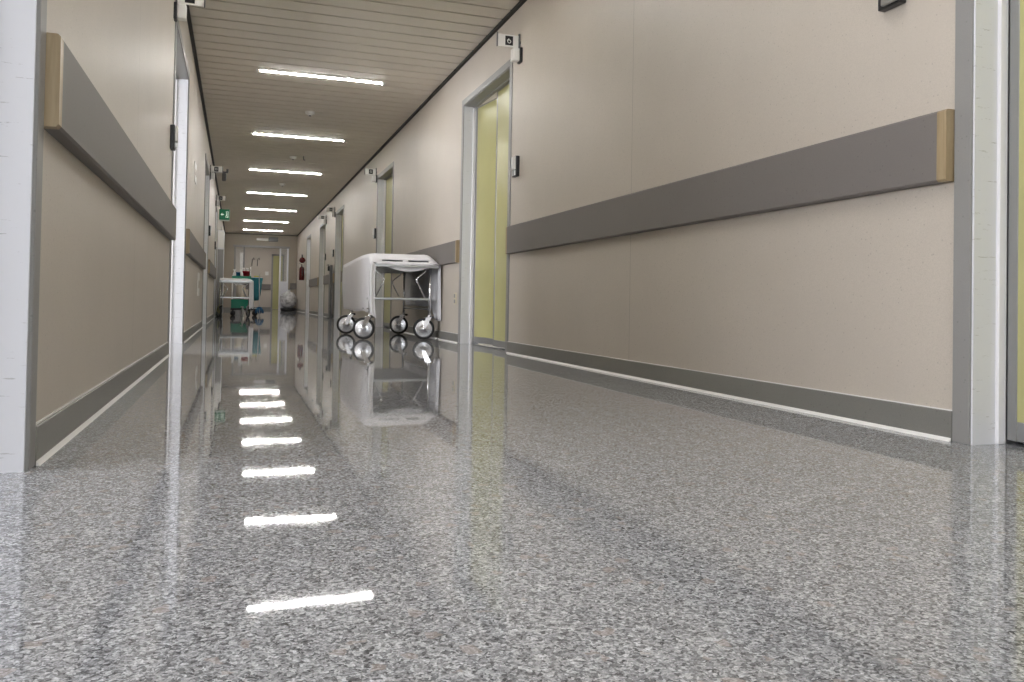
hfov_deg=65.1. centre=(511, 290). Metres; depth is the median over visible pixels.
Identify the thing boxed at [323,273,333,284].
wall rail
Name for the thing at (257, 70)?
ceiling lamp
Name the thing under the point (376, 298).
shelf
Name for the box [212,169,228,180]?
device
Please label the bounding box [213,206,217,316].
door
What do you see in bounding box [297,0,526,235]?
trim
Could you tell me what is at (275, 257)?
door
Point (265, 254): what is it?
wall
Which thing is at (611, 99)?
wall
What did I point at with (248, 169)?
ceiling lamp
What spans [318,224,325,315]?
door
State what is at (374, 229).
card reader
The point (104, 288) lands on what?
wall
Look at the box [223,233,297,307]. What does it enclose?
wall
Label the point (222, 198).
number sign
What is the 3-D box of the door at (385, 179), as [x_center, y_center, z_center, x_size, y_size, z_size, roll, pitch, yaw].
[-1.714,-0.590,11.260,0.180,2.233,1.312,1,-1,-19]
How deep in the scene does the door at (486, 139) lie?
7.12 m
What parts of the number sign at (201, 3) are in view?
number plate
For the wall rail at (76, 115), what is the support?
attached to the wall at (104, 288)
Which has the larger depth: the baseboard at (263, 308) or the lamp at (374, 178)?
the baseboard at (263, 308)
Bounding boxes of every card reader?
[170,124,177,150]
[373,228,375,238]
[511,155,519,177]
[878,0,905,11]
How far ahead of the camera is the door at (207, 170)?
11.73 m
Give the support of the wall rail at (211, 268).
attached to the wall at (104, 288)
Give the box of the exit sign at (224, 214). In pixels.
[219,209,229,220]
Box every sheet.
[219,278,253,308]
[342,253,440,320]
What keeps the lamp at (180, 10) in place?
attached to the wall at (104, 288)
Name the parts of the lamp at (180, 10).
plate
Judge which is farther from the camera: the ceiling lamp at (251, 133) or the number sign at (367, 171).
the number sign at (367, 171)
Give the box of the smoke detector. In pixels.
[305,111,314,115]
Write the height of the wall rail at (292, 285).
0.206 m
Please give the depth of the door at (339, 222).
16.77 m
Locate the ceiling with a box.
[189,0,518,234]
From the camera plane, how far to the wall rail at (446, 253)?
7.83 m
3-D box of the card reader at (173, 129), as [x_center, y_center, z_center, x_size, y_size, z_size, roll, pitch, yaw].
[-2.130,-0.963,5.063,0.044,0.150,0.090,1,-1,-19]
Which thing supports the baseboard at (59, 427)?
attached to the wall at (104, 288)
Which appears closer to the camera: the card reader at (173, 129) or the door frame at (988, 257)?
the door frame at (988, 257)
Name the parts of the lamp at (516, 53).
plate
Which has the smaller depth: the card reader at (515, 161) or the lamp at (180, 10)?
the lamp at (180, 10)
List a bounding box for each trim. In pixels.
[187,5,225,232]
[232,233,296,235]
[240,252,242,284]
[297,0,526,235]
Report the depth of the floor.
1.29 m
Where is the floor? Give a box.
[0,310,1023,681]
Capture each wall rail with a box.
[44,32,176,239]
[186,229,205,268]
[208,259,215,278]
[244,284,270,289]
[290,283,296,288]
[309,277,318,286]
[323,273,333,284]
[390,240,459,273]
[505,109,954,253]
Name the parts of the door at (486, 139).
edge frame, edge frame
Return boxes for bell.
[299,255,305,262]
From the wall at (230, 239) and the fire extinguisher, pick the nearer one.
the fire extinguisher
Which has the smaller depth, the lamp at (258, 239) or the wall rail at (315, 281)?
the wall rail at (315, 281)
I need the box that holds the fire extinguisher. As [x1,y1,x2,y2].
[299,263,304,279]
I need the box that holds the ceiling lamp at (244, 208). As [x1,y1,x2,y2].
[244,208,296,211]
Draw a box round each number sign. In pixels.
[175,0,204,7]
[210,165,222,172]
[216,195,225,200]
[318,215,326,219]
[326,207,334,211]
[364,168,376,174]
[496,31,520,47]
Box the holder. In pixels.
[194,161,196,184]
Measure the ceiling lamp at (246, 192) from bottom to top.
0.052 m
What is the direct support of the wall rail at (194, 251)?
attached to the wall at (104, 288)
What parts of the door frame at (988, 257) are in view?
casing, edge frame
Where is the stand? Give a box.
[326,265,332,317]
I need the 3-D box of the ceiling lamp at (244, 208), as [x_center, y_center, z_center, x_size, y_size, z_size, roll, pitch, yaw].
[-5.928,-1.993,19.746,1.250,0.052,0.085,1,-1,-19]
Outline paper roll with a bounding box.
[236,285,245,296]
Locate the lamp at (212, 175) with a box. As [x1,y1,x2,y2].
[210,172,214,179]
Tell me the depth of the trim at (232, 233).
27.15 m
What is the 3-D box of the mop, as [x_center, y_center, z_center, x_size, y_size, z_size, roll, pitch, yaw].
[-5.606,0.088,17.844,0.192,0.941,0.203,1,-1,-19]
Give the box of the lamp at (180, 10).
[173,2,186,21]
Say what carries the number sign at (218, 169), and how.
attached to the wall at (104, 288)
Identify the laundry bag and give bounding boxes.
[280,289,296,310]
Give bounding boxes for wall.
[36,0,224,421]
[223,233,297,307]
[235,247,286,306]
[296,0,970,444]
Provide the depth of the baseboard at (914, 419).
3.05 m
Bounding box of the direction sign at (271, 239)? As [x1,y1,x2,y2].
[269,237,277,241]
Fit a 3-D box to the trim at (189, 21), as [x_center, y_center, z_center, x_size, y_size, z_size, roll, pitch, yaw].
[-4.270,-2.093,11.350,0.028,0.032,32.600,1,-1,-19]
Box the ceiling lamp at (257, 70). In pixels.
[256,69,385,85]
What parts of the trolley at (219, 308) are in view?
frame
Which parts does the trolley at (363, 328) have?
mattress, leg, frame, leg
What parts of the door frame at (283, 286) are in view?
panel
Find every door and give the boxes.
[0,0,46,472]
[167,20,189,342]
[202,154,209,323]
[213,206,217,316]
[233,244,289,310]
[271,254,284,309]
[305,234,310,312]
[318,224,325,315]
[333,205,343,318]
[374,161,393,326]
[458,59,512,352]
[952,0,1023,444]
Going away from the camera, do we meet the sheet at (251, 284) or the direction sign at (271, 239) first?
the sheet at (251, 284)
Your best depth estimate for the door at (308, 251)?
23.68 m
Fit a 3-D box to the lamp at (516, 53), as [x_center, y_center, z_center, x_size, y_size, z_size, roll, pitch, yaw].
[0.033,-1.722,5.877,0.075,0.108,0.070,1,-1,-19]
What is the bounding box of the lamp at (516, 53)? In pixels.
[511,47,522,63]
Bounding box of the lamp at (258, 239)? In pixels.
[257,238,267,240]
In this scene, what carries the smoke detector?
attached to the ceiling
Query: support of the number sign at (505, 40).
attached to the wall at (611, 99)
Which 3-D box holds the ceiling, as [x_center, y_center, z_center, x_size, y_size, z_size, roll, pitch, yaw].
[-3.448,-2.120,13.175,9.138,0.170,36.084,1,-1,-19]
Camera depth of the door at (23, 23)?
1.69 m
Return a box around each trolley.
[216,280,251,316]
[337,260,438,339]
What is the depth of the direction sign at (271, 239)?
27.21 m
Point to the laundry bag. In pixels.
(288, 300)
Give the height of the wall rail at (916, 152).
0.206 m
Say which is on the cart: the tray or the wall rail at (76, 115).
the tray
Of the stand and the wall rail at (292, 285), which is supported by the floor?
the stand
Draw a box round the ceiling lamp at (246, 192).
[246,192,306,196]
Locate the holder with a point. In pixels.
(195, 165)
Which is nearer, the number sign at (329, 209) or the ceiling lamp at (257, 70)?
the ceiling lamp at (257, 70)
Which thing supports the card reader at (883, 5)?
attached to the wall at (611, 99)
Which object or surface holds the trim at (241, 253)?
attached to the wall at (265, 254)
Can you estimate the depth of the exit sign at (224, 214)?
18.27 m
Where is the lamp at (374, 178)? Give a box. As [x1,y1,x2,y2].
[372,175,376,182]
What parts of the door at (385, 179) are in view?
edge frame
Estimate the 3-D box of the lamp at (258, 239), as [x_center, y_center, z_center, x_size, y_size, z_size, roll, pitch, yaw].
[-8.426,-1.727,27.107,0.380,0.080,0.090,1,-1,-19]
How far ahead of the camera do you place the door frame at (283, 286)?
27.31 m
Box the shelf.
[367,297,429,299]
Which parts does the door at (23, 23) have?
casing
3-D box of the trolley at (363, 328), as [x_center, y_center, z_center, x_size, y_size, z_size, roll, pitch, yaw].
[-1.396,0.083,8.634,0.828,0.812,1.720,1,-1,-19]
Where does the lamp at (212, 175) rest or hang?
attached to the wall at (104, 288)
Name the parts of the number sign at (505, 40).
number plate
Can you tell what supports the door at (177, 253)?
in the wall at (104, 288)
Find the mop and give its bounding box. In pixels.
[255,274,263,315]
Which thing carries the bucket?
on the cart
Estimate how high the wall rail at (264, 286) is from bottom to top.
0.206 m
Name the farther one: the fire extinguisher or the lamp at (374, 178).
the fire extinguisher
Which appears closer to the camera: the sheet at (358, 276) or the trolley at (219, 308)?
the sheet at (358, 276)
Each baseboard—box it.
[35,312,215,465]
[254,307,277,309]
[296,308,951,441]
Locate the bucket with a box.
[242,269,249,275]
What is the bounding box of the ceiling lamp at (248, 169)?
[248,169,322,174]
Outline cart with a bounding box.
[230,267,262,315]
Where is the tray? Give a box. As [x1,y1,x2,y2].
[232,276,250,278]
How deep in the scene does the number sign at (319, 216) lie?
18.57 m
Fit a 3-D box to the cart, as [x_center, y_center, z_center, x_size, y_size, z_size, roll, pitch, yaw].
[-5.998,0.021,18.162,0.694,1.092,0.810,1,-1,-19]
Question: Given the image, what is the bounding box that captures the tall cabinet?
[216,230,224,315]
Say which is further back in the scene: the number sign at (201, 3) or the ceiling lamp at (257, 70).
the ceiling lamp at (257, 70)
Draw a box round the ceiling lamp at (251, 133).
[251,133,345,142]
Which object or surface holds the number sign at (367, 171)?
attached to the wall at (611, 99)
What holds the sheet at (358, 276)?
on the trolley at (363, 328)

